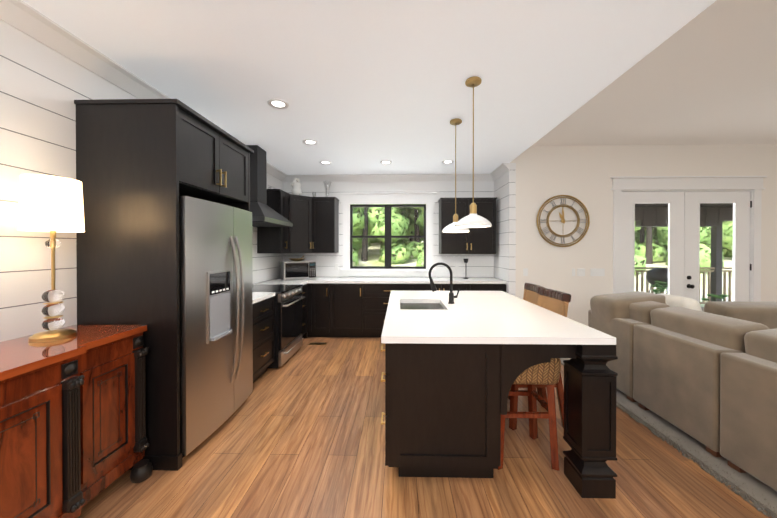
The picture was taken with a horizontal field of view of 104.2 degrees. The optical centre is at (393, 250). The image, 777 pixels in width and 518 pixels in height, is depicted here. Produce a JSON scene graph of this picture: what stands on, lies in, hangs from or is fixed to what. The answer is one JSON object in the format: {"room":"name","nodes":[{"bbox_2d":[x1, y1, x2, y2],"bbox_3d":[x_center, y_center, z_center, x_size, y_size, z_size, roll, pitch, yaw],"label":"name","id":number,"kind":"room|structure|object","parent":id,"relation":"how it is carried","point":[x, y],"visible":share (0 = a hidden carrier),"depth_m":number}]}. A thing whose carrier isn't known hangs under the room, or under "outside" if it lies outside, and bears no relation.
{"room":"kitchen","nodes":[
{"label":"kitchen","id":0,"kind":"room"},
{"bbox_2d":[0,20,282,341],"bbox_3d":[-2.122,0.050,1.224,0.100,2.740,8.650,0,0,1],"label":"wall","id":1,"kind":"structure","parent":0,"point":[43,87],"depth_m":1.74},
{"bbox_2d":[0,0,287,181],"bbox_3d":[-2.022,-1.266,1.215,0.100,0.110,8.450,0,0,1],"label":"crown molding","id":2,"kind":"structure","parent":1,"relation":"attached to","point":[27,19],"depth_m":1.90},
{"bbox_2d":[74,99,249,202],"bbox_3d":[-1.724,-0.715,2.447,0.636,0.514,0.950,0,0,1],"label":"upper cabinet","id":3,"kind":"object","parent":1,"relation":"attached to","point":[142,165],"depth_m":1.95},
{"bbox_2d":[246,145,292,226],"bbox_3d":[-1.742,-0.835,3.947,0.535,0.994,0.920,0,0,1],"label":"range hood","id":4,"kind":"object","parent":1,"relation":"attached to","point":[264,214],"visible":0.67,"depth_m":3.82},
{"bbox_2d":[257,189,285,252],"bbox_3d":[-1.824,-0.430,4.560,0.346,0.940,0.257,0,0,1],"label":"upper cabinet","id":5,"kind":"object","parent":1,"relation":"attached to","point":[269,239],"depth_m":4.43},
{"bbox_2d":[286,192,293,252],"bbox_3d":[-1.800,-0.431,4.726,0.387,0.940,0.304,0,0,1],"label":"upper cabinet","id":6,"kind":"object","parent":1,"relation":"attached to","point":[289,197],"depth_m":4.82},
{"bbox_2d":[294,195,313,252],"bbox_3d":[-1.654,-0.433,5.100,0.665,0.940,0.665,0,0,1],"label":"upper cabinet","id":7,"kind":"object","parent":1,"relation":"attached to","point":[303,205],"depth_m":4.99},
{"bbox_2d":[291,178,301,194],"bbox_3d":[-1.665,-1.080,5.204,0.184,0.350,0.187,0,0,1],"label":"decorative sculpture","id":8,"kind":"object","parent":7,"relation":"on","point":[296,187],"visible":0.85,"depth_m":5.15},
{"bbox_2d":[22,0,715,174],"bbox_3d":[-0.238,-1.500,1.176,3.870,0.360,8.650,0,0,1],"label":"ceiling","id":9,"kind":"structure","parent":0,"point":[362,86],"depth_m":2.14},
{"bbox_2d":[267,99,288,108],"bbox_3d":[-1.040,-1.322,2.729,0.183,0.013,0.183,0,0,-44],"label":"recessed light","id":10,"kind":"object","parent":9,"relation":"in","point":[277,103],"depth_m":2.72},
{"bbox_2d":[303,139,317,144],"bbox_3d":[-1.020,-1.327,3.709,0.183,0.013,0.183,0,0,-44],"label":"recessed light","id":11,"kind":"object","parent":9,"relation":"in","point":[311,142],"depth_m":3.70},
{"bbox_2d":[319,161,331,164],"bbox_3d":[-1.031,-1.332,4.589,0.183,0.013,0.183,0,0,-44],"label":"recessed light","id":12,"kind":"object","parent":9,"relation":"in","point":[321,162],"depth_m":4.58},
{"bbox_2d":[380,160,391,164],"bbox_3d":[-0.111,-1.332,4.570,0.183,0.013,0.183,0,0,-44],"label":"recessed light","id":13,"kind":"object","parent":9,"relation":"in","point":[386,162],"depth_m":4.57},
{"bbox_2d":[442,160,453,163],"bbox_3d":[0.819,-1.332,4.550,0.183,0.013,0.183,0,0,-44],"label":"recessed light","id":14,"kind":"object","parent":9,"relation":"in","point":[445,161],"depth_m":4.55},
{"bbox_2d":[442,118,469,232],"bbox_3d":[0.638,-0.761,3.097,0.280,1.140,0.280,0,0,1],"label":"pendant light","id":15,"kind":"object","parent":9,"relation":"hanging from","point":[451,228],"visible":0.83,"depth_m":3.08},
{"bbox_2d":[455,76,491,227],"bbox_3d":[0.622,-0.757,2.357,0.280,1.140,0.280,0,0,1],"label":"pendant light","id":16,"kind":"object","parent":9,"relation":"hanging from","point":[472,219],"visible":1,"depth_m":2.33},
{"bbox_2d":[283,181,493,276],"bbox_3d":[-0.048,0.025,5.457,3.870,2.740,0.100,0,0,1],"label":"wall","id":17,"kind":"structure","parent":0,"point":[479,265],"depth_m":5.39},
{"bbox_2d":[314,197,337,252],"bbox_3d":[-1.206,-0.434,5.230,0.438,0.940,0.386,0,0,1],"label":"upper cabinet","id":18,"kind":"object","parent":17,"relation":"attached to","point":[325,208],"depth_m":5.09},
{"bbox_2d":[323,181,330,196],"bbox_3d":[-1.157,-1.055,5.274,0.150,0.300,0.148,0,0,1],"label":"decorative vase","id":19,"kind":"object","parent":18,"relation":"on","point":[325,186],"visible":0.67,"depth_m":5.25},
{"bbox_2d":[339,192,436,275],"bbox_3d":[-0.099,-0.289,5.412,1.720,1.480,0.157,0,0,1],"label":"kitchen window","id":20,"kind":"structure","parent":17,"relation":"in","point":[387,236],"depth_m":5.39},
{"bbox_2d":[288,173,494,181],"bbox_3d":[-0.040,-1.289,5.349,3.650,0.110,0.100,0,0,1],"label":"crown molding","id":21,"kind":"structure","parent":17,"relation":"attached to","point":[484,176],"depth_m":5.35},
{"bbox_2d":[334,263,458,269],"bbox_3d":[-0.234,0.288,5.407,2.810,0.115,0.008,0,0,1],"label":"outlet plates","id":22,"kind":"object","parent":17,"relation":"attached to","point":[336,266],"visible":0.65,"depth_m":5.42},
{"bbox_2d":[438,197,496,253],"bbox_3d":[1.258,-0.414,5.199,0.910,0.940,0.345,0,0,1],"label":"upper cabinet","id":23,"kind":"object","parent":17,"relation":"attached to","point":[479,240],"depth_m":5.03},
{"bbox_2d":[78,337,771,517],"bbox_3d":[2.427,1.450,1.137,9.200,0.060,8.650,0,0,1],"label":"floor","id":24,"kind":"structure","parent":0,"point":[300,433],"depth_m":1.91},
{"bbox_2d":[0,325,152,517],"bbox_3d":[-1.774,0.951,0.972,0.584,0.940,1.930,0,0,1],"label":"sideboard","id":25,"kind":"object","parent":24,"relation":"on","point":[73,439],"visible":1,"depth_m":1.46},
{"bbox_2d":[17,174,84,341],"bbox_3d":[-1.863,0.043,1.654,0.247,0.868,0.247,0,0,1],"label":"table lamp","id":26,"kind":"object","parent":25,"relation":"on","point":[52,205],"visible":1,"depth_m":1.60},
{"bbox_2d":[179,196,252,457],"bbox_3d":[-1.640,0.520,2.447,0.762,1.776,0.910,0,0,1],"label":"refrigerator","id":27,"kind":"object","parent":24,"relation":"on","point":[216,311],"visible":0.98,"depth_m":2.24},
{"bbox_2d":[250,295,274,394],"bbox_3d":[-1.713,0.967,3.254,0.625,0.880,0.595,0,0,1],"label":"base cabinet","id":28,"kind":"object","parent":24,"relation":"on","point":[263,311],"depth_m":3.26},
{"bbox_2d":[253,292,273,302],"bbox_3d":[-1.708,0.507,3.253,0.633,0.040,0.595,0,0,1],"label":"countertop","id":29,"kind":"structure","parent":28,"relation":"on","point":[256,295],"depth_m":3.28},
{"bbox_2d":[253,284,304,367],"bbox_3d":[-1.624,0.936,3.958,0.731,0.895,0.794,0,0,1],"label":"range","id":30,"kind":"object","parent":24,"relation":"on","point":[288,298],"visible":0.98,"depth_m":3.79},
{"bbox_2d":[274,287,309,337],"bbox_3d":[-1.654,0.960,4.595,0.685,0.880,0.460,0,0,1],"label":"base cabinet","id":31,"kind":"object","parent":24,"relation":"on","point":[305,333],"depth_m":4.76},
{"bbox_2d":[308,342,326,344],"bbox_3d":[-1.133,1.396,4.537,0.260,0.008,0.100,0,0,1],"label":"floor vent","id":32,"kind":"object","parent":24,"relation":"in","point":[317,343],"visible":0.98,"depth_m":4.54},
{"bbox_2d":[310,287,333,336],"bbox_3d":[-1.165,0.957,5.113,0.430,0.880,0.635,0,0,1],"label":"base cabinet","id":33,"kind":"object","parent":24,"relation":"on","point":[321,298],"depth_m":4.80},
{"bbox_2d":[334,287,361,336],"bbox_3d":[-0.771,0.957,5.105,0.587,0.880,0.635,0,0,1],"label":"base cabinet","id":34,"kind":"object","parent":24,"relation":"on","point":[347,300],"depth_m":4.79},
{"bbox_2d":[257,277,506,286],"bbox_3d":[-0.110,0.498,4.868,3.762,0.040,1.076,0,0,1],"label":"countertop","id":35,"kind":"structure","parent":34,"relation":"on","point":[319,281],"depth_m":4.78},
{"bbox_2d":[280,260,315,279],"bbox_3d":[-1.611,0.327,5.106,0.520,0.299,0.380,0,0,-29],"label":"microwave","id":36,"kind":"object","parent":35,"relation":"on","point":[292,270],"visible":1,"depth_m":4.94},
{"bbox_2d":[289,256,305,260],"bbox_3d":[-1.630,0.130,5.120,0.280,0.091,0.280,0,0,1],"label":"bronze bowl","id":37,"kind":"object","parent":36,"relation":"on","point":[298,259],"visible":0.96,"depth_m":5.08},
{"bbox_2d":[463,259,468,278],"bbox_3d":[1.231,0.306,5.131,0.090,0.340,0.089,0,0,1],"label":"candle holder","id":38,"kind":"object","parent":35,"relation":"on","point":[465,260],"visible":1,"depth_m":5.11},
{"bbox_2d":[362,287,417,336],"bbox_3d":[-0.083,0.957,5.090,0.906,0.880,0.635,0,0,1],"label":"base cabinet","id":39,"kind":"object","parent":24,"relation":"on","point":[375,300],"depth_m":4.78},
{"bbox_2d":[418,287,469,290],"bbox_3d":[0.762,0.957,5.072,0.900,0.880,0.635,0,0,1],"label":"base cabinet","id":40,"kind":"object","parent":24,"relation":"on","point":[419,288],"depth_m":4.76},
{"bbox_2d":[470,287,505,291],"bbox_3d":[1.464,0.957,5.058,0.620,0.880,0.635,0,0,1],"label":"base cabinet","id":41,"kind":"object","parent":24,"relation":"on","point":[471,288],"depth_m":4.74},
{"bbox_2d":[381,302,617,498],"bbox_3d":[0.614,0.971,2.702,1.360,0.880,1.940,0,0,1],"label":"kitchen island","id":42,"kind":"object","parent":24,"relation":"on","point":[457,363],"depth_m":1.80},
{"bbox_2d":[381,290,468,341],"bbox_3d":[0.205,0.511,2.708,0.510,0.040,1.930,0,0,1],"label":"island countertop","id":43,"kind":"structure","parent":42,"relation":"on","point":[400,325],"depth_m":2.05},
{"bbox_2d":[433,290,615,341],"bbox_3d":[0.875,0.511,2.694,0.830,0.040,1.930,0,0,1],"label":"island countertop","id":44,"kind":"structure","parent":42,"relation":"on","point":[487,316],"depth_m":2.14},
{"bbox_2d":[498,358,560,470],"bbox_3d":[0.872,1.047,2.127,0.426,0.736,0.410,0,0,1],"label":"bar stool","id":45,"kind":"object","parent":24,"relation":"on","point":[547,374],"visible":0.29,"depth_m":1.95},
{"bbox_2d":[523,283,544,393],"bbox_3d":[1.186,0.873,2.985,0.522,1.079,0.416,0,0,1],"label":"bar stool","id":46,"kind":"object","parent":24,"relation":"on","point":[531,293],"visible":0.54,"depth_m":3.00},
{"bbox_2d":[508,288,570,429],"bbox_3d":[1.167,0.875,2.560,0.522,1.079,0.416,0,0,1],"label":"bar stool","id":47,"kind":"object","parent":24,"relation":"on","point":[556,301],"visible":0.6,"depth_m":2.40},
{"bbox_2d":[560,358,776,517],"bbox_3d":[3.791,1.400,1.258,3.677,0.037,5.550,0,0,1],"label":"shag rug","id":48,"kind":"object","parent":24,"relation":"on","point":[759,494],"visible":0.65,"depth_m":2.02},
{"bbox_2d":[588,291,776,490],"bbox_3d":[3.554,0.915,1.135,2.926,0.946,4.388,0,0,1],"label":"sectional sofa","id":49,"kind":"object","parent":48,"relation":"on","point":[707,376],"visible":0.96,"depth_m":2.17},
{"bbox_2d":[494,163,515,295],"bbox_3d":[1.828,0.028,4.997,0.100,2.740,0.740,0,0,1],"label":"wall","id":50,"kind":"structure","parent":0,"point":[505,254],"depth_m":4.74},
{"bbox_2d":[488,163,509,179],"bbox_3d":[1.727,-1.287,4.927,0.100,0.110,0.650,0,0,1],"label":"crown molding","id":51,"kind":"structure","parent":50,"relation":"attached to","point":[503,168],"depth_m":4.91},
{"bbox_2d":[510,144,776,325],"bbox_3d":[4.436,-0.100,4.622,5.330,3.000,0.100,0,0,1],"label":"wall","id":52,"kind":"structure","parent":0,"point":[583,174],"depth_m":4.60},
{"bbox_2d":[523,268,527,275],"bbox_3d":[2.021,0.330,4.616,0.070,0.116,0.016,0,0,1],"label":"switch plate","id":53,"kind":"object","parent":52,"relation":"attached to","point":[525,270],"depth_m":4.62},
{"bbox_2d":[536,195,589,246],"bbox_3d":[2.569,-0.450,4.574,0.796,0.796,0.034,0,0,1],"label":"wall clock","id":54,"kind":"object","parent":52,"relation":"attached to","point":[582,205],"visible":0.96,"depth_m":4.57},
{"bbox_2d":[577,268,584,275],"bbox_3d":[2.860,0.330,4.599,0.115,0.116,0.016,0,0,1],"label":"switch plate","id":55,"kind":"object","parent":52,"relation":"attached to","point":[580,271],"depth_m":4.60},
{"bbox_2d":[590,268,604,275],"bbox_3d":[3.097,0.325,4.594,0.210,0.107,0.016,0,0,1],"label":"switch plate","id":56,"kind":"object","parent":52,"relation":"attached to","point":[594,271],"depth_m":4.60},
{"bbox_2d":[635,203,732,226],"bbox_3d":[6.035,-0.899,6.234,7.400,0.620,3.200,0,0,1],"label":"ceiling","id":57,"kind":"structure","parent":52,"relation":"attached to","point":[710,208],"depth_m":7.36},
{"bbox_2d":[621,191,751,308],"bbox_3d":[4.423,0.245,4.584,1.961,2.286,0.119,0,0,1],"label":"french door","id":58,"kind":"structure","parent":52,"relation":"in","point":[683,250],"depth_m":4.60},
{"bbox_2d":[611,176,766,301],"bbox_3d":[4.425,0.143,4.597,2.260,2.515,0.152,0,0,1],"label":"door frame","id":59,"kind":"structure","parent":52,"relation":"attached to","point":[753,185],"depth_m":4.54},
{"bbox_2d":[532,0,776,145],"bbox_3d":[4.354,-1.628,0.709,5.330,0.100,7.910,0,0,1],"label":"ceiling","id":60,"kind":"structure","parent":0,"point":[707,76],"depth_m":3.04},
{"bbox_2d":[651,281,667,293],"bbox_3d":[5.097,0.999,5.751,0.344,0.832,0.304,0,0,1],"label":"plant","id":61,"kind":"object","parent":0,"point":[656,291],"depth_m":5.74},
{"label":"outside","id":62,"kind":"structure","parent":0,"visible":0},
{"bbox_2d":[353,238,732,306],"bbox_3d":[10.748,-3.398,40.068,100.000,9.892,69.300,0,0,1],"label":"ground","id":63,"kind":"structure","parent":62,"point":[372,252],"depth_m":16.32},
{"bbox_2d":[350,204,732,274],"bbox_3d":[9.576,-7.479,32.852,57.265,17.883,40.382,0,0,1],"label":"trees","id":64,"kind":"object","parent":63,"relation":"on","point":[398,219],"depth_m":16.92},
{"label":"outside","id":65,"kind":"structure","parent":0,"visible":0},
{"bbox_3d":[6.032,1.482,6.095,7.200,0.140,2.895,0,0,1],"label":"floor","id":66,"kind":"structure","parent":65,"visible":0},
{"bbox_2d":[646,267,667,292],"bbox_3d":[6.207,0.898,6.981,0.582,1.022,0.590,0,0,1],"label":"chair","id":67,"kind":"object","parent":66,"relation":"on","point":[654,271],"depth_m":6.87},
{"bbox_2d":[634,220,732,303],"bbox_3d":[6.061,0.144,7.489,7.240,2.520,0.140,0,0,1],"label":"porch railing","id":68,"kind":"object","parent":66,"relation":"on","point":[717,273],"depth_m":7.44},
{"bbox_2d":[701,294,728,300],"bbox_3d":[5.740,1.091,5.352,0.367,0.651,0.462,0,0,1],"label":"plant","id":69,"kind":"object","parent":66,"relation":"on","point":[718,297],"depth_m":5.28}
]}

